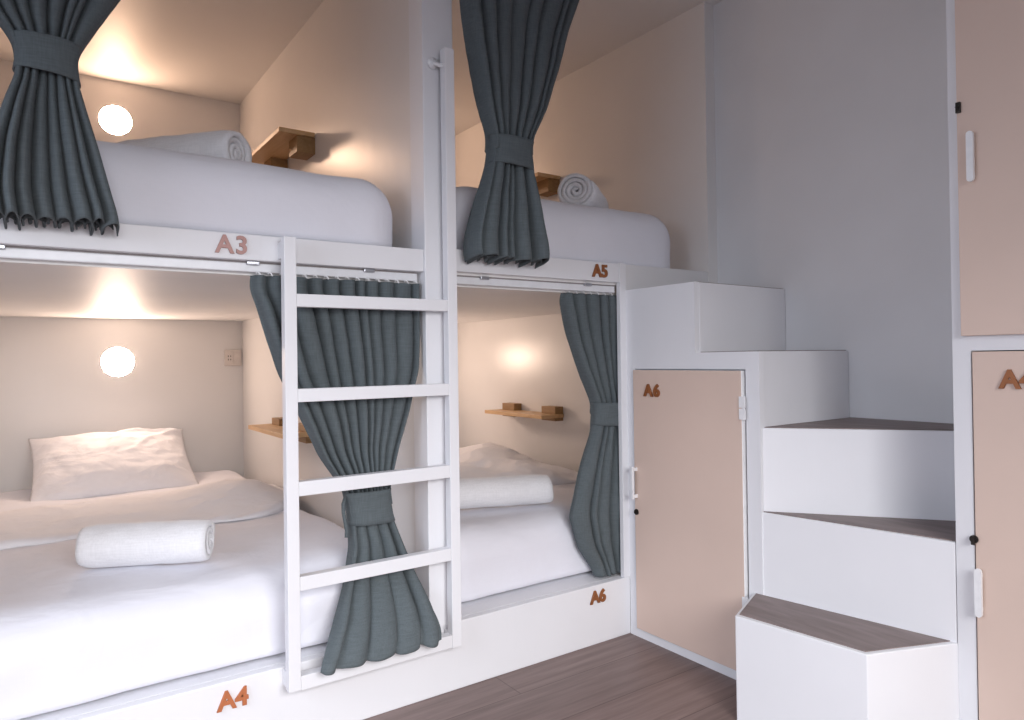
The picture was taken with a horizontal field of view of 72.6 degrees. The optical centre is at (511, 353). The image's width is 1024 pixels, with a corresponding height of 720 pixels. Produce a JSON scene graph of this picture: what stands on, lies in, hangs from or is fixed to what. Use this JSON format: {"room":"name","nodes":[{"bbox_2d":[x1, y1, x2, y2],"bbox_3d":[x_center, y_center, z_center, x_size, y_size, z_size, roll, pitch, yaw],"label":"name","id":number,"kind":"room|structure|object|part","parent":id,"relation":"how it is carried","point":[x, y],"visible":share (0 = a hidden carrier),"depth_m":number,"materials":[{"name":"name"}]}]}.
{"room":"dormitory","nodes":[
{"label":"dormitory","id":0,"kind":"room"},
{"bbox_2d":[0,59,243,492],"bbox_3d":[-1.465,-0.163,3.946,2.810,2.424,0.150,-1,-1,-35],"label":"wall","id":1,"kind":"structure","parent":0,"point":[54,383],"depth_m":3.53,"materials":[{"name":"paint"}]},
{"bbox_2d":[98,105,131,134],"bbox_3d":[-1.992,-1.173,3.504,0.149,0.149,0.006,-1,-1,-35],"label":"wall light","id":2,"kind":"object","parent":1,"relation":"attached to","point":[115,120],"visible":1,"depth_m":3.50,"materials":[{"name":"white plastic"}]},
{"bbox_2d":[101,347,134,376],"bbox_3d":[-1.975,0.041,3.495,0.149,0.149,0.006,-1,-1,-35],"label":"wall light","id":3,"kind":"object","parent":1,"relation":"attached to","point":[117,361],"visible":1,"depth_m":3.49,"materials":[{"name":"white plastic"}]},
{"bbox_2d":[224,350,241,365],"bbox_3d":[-1.520,0.023,3.803,0.088,0.088,0.016,-1,-1,-35],"label":"power socket","id":4,"kind":"object","parent":1,"relation":"attached to","point":[231,357],"visible":1,"depth_m":3.80,"materials":[{"name":"plastic"}]},
{"bbox_2d":[226,353,232,362],"bbox_3d":[-1.534,0.023,3.787,0.034,0.052,0.004,-1,-1,-35],"label":"outlet","id":5,"kind":"object","parent":4,"relation":"attached to","point":[229,356],"depth_m":3.79,"materials":[{"name":"plastic"}]},
{"bbox_2d":[234,353,240,362],"bbox_3d":[-1.501,0.023,3.810,0.034,0.052,0.004,-1,-1,-35],"label":"light switch","id":6,"kind":"object","parent":4,"relation":"attached to","point":[237,356],"depth_m":3.81,"materials":[{"name":"plastic"}]},
{"bbox_2d":[240,0,415,571],"bbox_3d":[-0.862,-0.178,3.011,0.082,2.424,2.074,-1,-1,-35],"label":"wall","id":7,"kind":"structure","parent":0,"point":[343,79],"depth_m":2.65,"materials":[{"name":"paint"}]},
{"bbox_2d":[248,417,311,443],"bbox_3d":[-0.991,0.329,3.003,0.148,0.075,0.525,-1,-1,-35],"label":"wall shelf","id":8,"kind":"object","parent":7,"relation":"attached to","point":[275,429],"visible":0.48,"depth_m":2.95,"materials":[{"name":"brown wood"}]},
{"bbox_2d":[252,127,314,167],"bbox_3d":[-1.008,-0.851,3.012,0.148,0.085,0.525,-1,-1,-35],"label":"wall shelf","id":9,"kind":"object","parent":7,"relation":"attached to","point":[283,143],"visible":0.77,"depth_m":2.88,"materials":[{"name":"brown wood"}]},
{"bbox_2d":[0,0,722,135],"bbox_3d":[-0.467,-1.458,1.313,4.150,0.100,5.650,-1,-1,-35],"label":"ceiling","id":10,"kind":"structure","parent":0,"point":[220,50],"depth_m":3.09,"materials":[{"name":"paint"}]},
{"bbox_2d":[0,0,119,235],"bbox_3d":[-0.929,-0.833,1.539,0.801,1.133,0.116,-1,-1,-35],"label":"curtain","id":11,"kind":"object","parent":10,"relation":"hanging from","point":[52,168],"visible":1,"depth_m":1.47,"materials":[{"name":"fabric"}]},
{"bbox_2d":[459,0,578,268],"bbox_3d":[0.083,-0.843,2.241,0.558,1.132,0.116,-1,-1,-35],"label":"curtain","id":12,"kind":"object","parent":10,"relation":"hanging from","point":[514,48],"visible":1,"depth_m":2.14,"materials":[{"name":"fabric"}]},
{"bbox_2d":[364,603,736,719],"bbox_3d":[-0.432,1.066,1.295,4.150,0.100,5.650,-1,-1,-35],"label":"floor","id":13,"kind":"structure","parent":0,"point":[629,676],"depth_m":2.09,"materials":[{"name":"brown wood"}]},
{"bbox_2d":[0,0,707,719],"bbox_3d":[-0.859,-0.178,2.960,2.524,2.424,2.162,-1,-1,-35],"label":"frame","id":14,"kind":"object","parent":13,"relation":"on","point":[515,629],"visible":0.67,"depth_m":2.08,"materials":[{"name":"white paint"}]},
{"bbox_2d":[0,470,347,719],"bbox_3d":[-1.383,0.712,2.601,1.235,0.244,2.107,-1,-1,-35],"label":"mattress","id":15,"kind":"object","parent":14,"relation":"on","point":[71,634],"visible":0.52,"depth_m":1.78,"materials":[{"name":"white fabric"}]},
{"bbox_2d":[28,428,198,501],"bbox_3d":[-1.853,0.504,3.249,0.664,0.285,0.467,-1,-1,-35],"label":"pillow","id":16,"kind":"object","parent":15,"relation":"on","point":[85,465],"visible":0.92,"depth_m":3.16,"materials":[{"name":"white fabric"}]},
{"bbox_2d":[0,478,283,549],"bbox_3d":[-1.411,0.562,2.640,1.200,0.093,0.698,-1,-1,-35],"label":"duvet","id":17,"kind":"object","parent":15,"relation":"on","point":[227,500],"visible":0.85,"depth_m":2.58,"materials":[{"name":"white fabric"}]},
{"bbox_2d":[75,520,214,567],"bbox_3d":[-1.018,0.530,1.949,0.342,0.117,0.119,-1,0,-8],"label":"rolled towel","id":18,"kind":"object","parent":15,"relation":"on","point":[182,541],"visible":1,"depth_m":1.91,"materials":[{"name":"white fabric"}]},
{"bbox_2d":[0,244,416,281],"bbox_3d":[-0.794,-0.224,1.734,1.235,0.028,0.032,-1,-1,-35],"label":"rail","id":19,"kind":"object","parent":14,"relation":"attached to","point":[6,252],"visible":0.99,"depth_m":1.72,"materials":[{"name":"metal"}]},
{"bbox_2d":[250,271,441,675],"bbox_3d":[-0.445,0.305,1.912,0.491,1.044,0.181,-1,-1,-35],"label":"curtain","id":20,"kind":"object","parent":19,"relation":"hanging from","point":[376,618],"visible":0.81,"depth_m":1.94,"materials":[{"name":"fabric"}]},
{"bbox_2d":[215,234,246,253],"bbox_3d":[-0.708,-0.275,1.757,0.077,0.047,0.006,-1,-1,-35],"label":"number sign","id":21,"kind":"object","parent":14,"relation":"attached to","point":[224,238],"visible":1,"depth_m":1.75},
{"bbox_2d":[217,685,248,712],"bbox_3d":[-0.698,0.863,1.744,0.076,0.047,0.006,-1,-1,-35],"label":"number sign","id":22,"kind":"object","parent":14,"relation":"attached to","point":[242,696],"visible":1,"depth_m":1.74,"materials":[{"name":"orange wood"}]},
{"bbox_2d":[96,140,391,246],"bbox_3d":[-1.403,-0.396,2.594,1.206,0.232,2.129,-1,-1,-35],"label":"mattress","id":23,"kind":"object","parent":14,"relation":"on","point":[149,186],"visible":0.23,"depth_m":1.80,"materials":[{"name":"white fabric"}]},
{"bbox_2d":[118,130,251,161],"bbox_3d":[-0.986,-0.582,2.072,0.402,0.132,0.138,-1,0,12],"label":"rolled towel","id":24,"kind":"object","parent":23,"relation":"on","point":[228,144],"visible":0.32,"depth_m":2.00,"materials":[{"name":"white fabric"}]},
{"bbox_3d":[-0.428,0.918,1.952,2.068,0.205,0.030,-1,-1,-35],"label":"panel","id":25,"kind":"part","parent":14,"relation":"part of","materials":[{"name":"white paint"}]},
{"bbox_2d":[278,47,461,692],"bbox_3d":[-0.385,-0.018,1.945,0.508,1.768,0.057,-1,-1,-35],"label":"ladder","id":26,"kind":"object","parent":14,"relation":"attached to","point":[294,680],"visible":0.99,"depth_m":1.92,"materials":[{"name":"white metal"}]},
{"bbox_3d":[-0.240,-0.296,2.129,0.104,2.220,0.088,-1,-1,-35],"label":"post","id":27,"kind":"part","parent":14,"relation":"part of","materials":[{"name":"white paint"}]},
{"bbox_2d":[460,483,590,601],"bbox_3d":[-0.335,0.701,3.360,1.158,0.248,2.054,-1,-1,-35],"label":"mattress","id":28,"kind":"object","parent":14,"relation":"on","point":[504,548],"visible":0.16,"depth_m":2.41,"materials":[{"name":"white fabric"}]},
{"bbox_2d":[460,475,553,508],"bbox_3d":[-0.068,0.516,2.608,0.441,0.112,0.129,-1,0,-13],"label":"rolled towel","id":29,"kind":"object","parent":28,"relation":"on","point":[499,491],"visible":0.86,"depth_m":2.57,"materials":[{"name":"white fabric"}]},
{"bbox_2d":[459,443,577,484],"bbox_3d":[-0.300,0.534,3.310,1.130,0.114,1.002,-1,-1,-35],"label":"pillow","id":30,"kind":"object","parent":28,"relation":"on","point":[484,459],"visible":0.39,"depth_m":3.32,"materials":[{"name":"white fabric"}]},
{"bbox_2d":[457,275,614,292],"bbox_3d":[0.090,-0.232,2.347,0.682,0.028,0.032,-1,-1,-35],"label":"rail","id":31,"kind":"object","parent":14,"relation":"attached to","point":[461,279],"visible":0.86,"depth_m":2.33,"materials":[{"name":"metal"}]},
{"bbox_2d":[559,291,620,576],"bbox_3d":[0.289,0.289,2.505,0.273,1.024,0.071,-1,-1,-35],"label":"curtain","id":32,"kind":"object","parent":31,"relation":"hanging from","point":[589,320],"visible":0.98,"depth_m":2.50,"materials":[{"name":"fabric"}]},
{"bbox_2d":[456,186,669,267],"bbox_3d":[-0.360,-0.417,3.318,1.042,0.255,2.117,-1,-1,-35],"label":"mattress","id":33,"kind":"object","parent":14,"relation":"on","point":[574,231],"visible":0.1,"depth_m":2.51,"materials":[{"name":"white fabric"}]},
{"bbox_2d":[557,173,608,208],"bbox_3d":[0.289,-0.611,2.789,0.159,0.147,0.362,-1,0,16],"label":"rolled towel","id":34,"kind":"object","parent":33,"relation":"on","point":[575,188],"visible":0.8,"depth_m":2.62,"materials":[{"name":"white fabric"}]},
{"bbox_2d":[590,588,605,604],"bbox_3d":[0.300,0.848,2.436,0.072,0.046,0.006,-1,-1,-35],"label":"number sign","id":35,"kind":"object","parent":14,"relation":"attached to","point":[595,597],"visible":1,"depth_m":2.43,"materials":[{"name":"orange wood"}]},
{"bbox_2d":[592,264,607,277],"bbox_3d":[0.310,-0.292,2.462,0.072,0.046,0.006,-1,-1,-35],"label":"number sign","id":36,"kind":"object","parent":14,"relation":"attached to","point":[596,269],"visible":1,"depth_m":2.46,"materials":[{"name":"orange wood"}]},
{"bbox_3d":[0.404,0.241,2.533,0.032,1.135,0.019,-1,-1,-35],"label":"post","id":37,"kind":"part","parent":14,"relation":"part of","materials":[{"name":"white paint"}]},
{"bbox_3d":[0.595,-0.280,2.678,0.455,0.094,0.020,-1,-1,-35],"label":"deck edge panel","id":38,"kind":"part","parent":14,"relation":"part of","materials":[{"name":"paint"}]},
{"bbox_2d":[626,282,764,679],"bbox_3d":[0.574,0.388,2.297,0.060,1.243,0.558,-1,-1,-35],"label":"locker","id":39,"kind":"object","parent":13,"relation":"on","point":[692,535],"visible":0.83,"depth_m":2.28,"materials":[{"name":"white paint"}]},
{"bbox_3d":[0.432,0.458,2.472,0.026,0.115,0.013,-1,-1,-35],"label":"handle","id":40,"kind":"part","parent":39,"relation":"part of","materials":[{"name":"white plastic"}]},
{"bbox_2d":[643,384,659,396],"bbox_3d":[0.482,0.127,2.414,0.006,0.045,0.075,-1,-1,-35],"label":"number sign","id":41,"kind":"object","parent":39,"relation":"attached to","point":[647,389],"visible":1,"depth_m":2.41,"materials":[{"name":"brown wood"}]},
{"bbox_3d":[0.578,0.514,2.305,0.021,0.919,0.460,-1,-1,-35],"label":"door","id":42,"kind":"part","parent":39,"relation":"part of","materials":[{"name":"beige laminate"}]},
{"bbox_2d":[639,282,958,719],"bbox_3d":[0.850,0.382,2.188,0.713,1.245,1.053,-1,-1,-35],"label":"staircase","id":43,"kind":"structure","parent":13,"relation":"on","point":[855,618],"depth_m":1.93,"materials":[{"name":"white paint"}]},
{"bbox_2d":[946,0,1023,719],"bbox_3d":[1.400,-0.219,1.603,0.467,2.422,0.553,-1,-1,-35],"label":"locker","id":44,"kind":"object","parent":13,"relation":"on","point":[985,38],"visible":1,"depth_m":1.64,"materials":[{"name":"white paint"}]},
{"bbox_3d":[1.089,-0.467,1.655,0.018,0.120,0.015,-1,-1,-35],"label":"handle","id":45,"kind":"part","parent":44,"relation":"part of","materials":[{"name":"white plastic"}]},
{"bbox_3d":[1.112,0.568,1.659,0.018,0.115,0.015,-1,-1,-35],"label":"handle","id":46,"kind":"part","parent":44,"relation":"part of","materials":[{"name":"white plastic"}]},
{"bbox_3d":[1.221,-0.661,1.494,0.018,1.230,0.486,-1,-1,-35],"label":"door","id":47,"kind":"part","parent":44,"relation":"part of","materials":[{"name":"beige laminate"}]},
{"bbox_3d":[1.250,0.461,1.492,0.020,0.938,0.456,-1,-1,-35],"label":"door","id":48,"kind":"part","parent":44,"relation":"part of","materials":[{"name":"beige laminate"}]},
{"bbox_2d":[998,369,1023,388],"bbox_3d":[1.156,0.059,1.599,0.006,0.045,0.072,-1,-1,-35],"label":"number sign","id":49,"kind":"object","parent":44,"relation":"attached to","point":[1009,373],"visible":1,"depth_m":1.61,"materials":[{"name":"orange wood"}]},
{"bbox_2d":[455,2,717,471],"bbox_3d":[0.261,-0.188,3.741,0.206,2.424,2.154,-1,-1,-35],"label":"wall","id":50,"kind":"structure","parent":0,"point":[637,120],"depth_m":3.32,"materials":[{"name":"paint"}]},
{"bbox_2d":[485,403,563,420],"bbox_3d":[0.057,0.311,3.730,0.148,0.072,0.525,-1,-1,-35],"label":"wall shelf","id":51,"kind":"object","parent":50,"relation":"attached to","point":[550,413],"visible":1,"depth_m":3.62,"materials":[{"name":"brown wood"}]},
{"bbox_2d":[535,172,559,196],"bbox_3d":[0.041,-0.861,3.739,0.148,0.085,0.525,-1,-1,-35],"label":"wall shelf","id":52,"kind":"object","parent":50,"relation":"attached to","point":[548,184],"visible":0.46,"depth_m":3.55,"materials":[{"name":"brown wood"}]},
{"bbox_2d":[713,0,953,576],"bbox_3d":[1.850,-0.227,1.497,0.150,2.424,3.346,-1,-1,-35],"label":"wall","id":53,"kind":"structure","parent":0,"point":[832,141],"depth_m":2.38,"materials":[{"name":"paint"}]}
]}

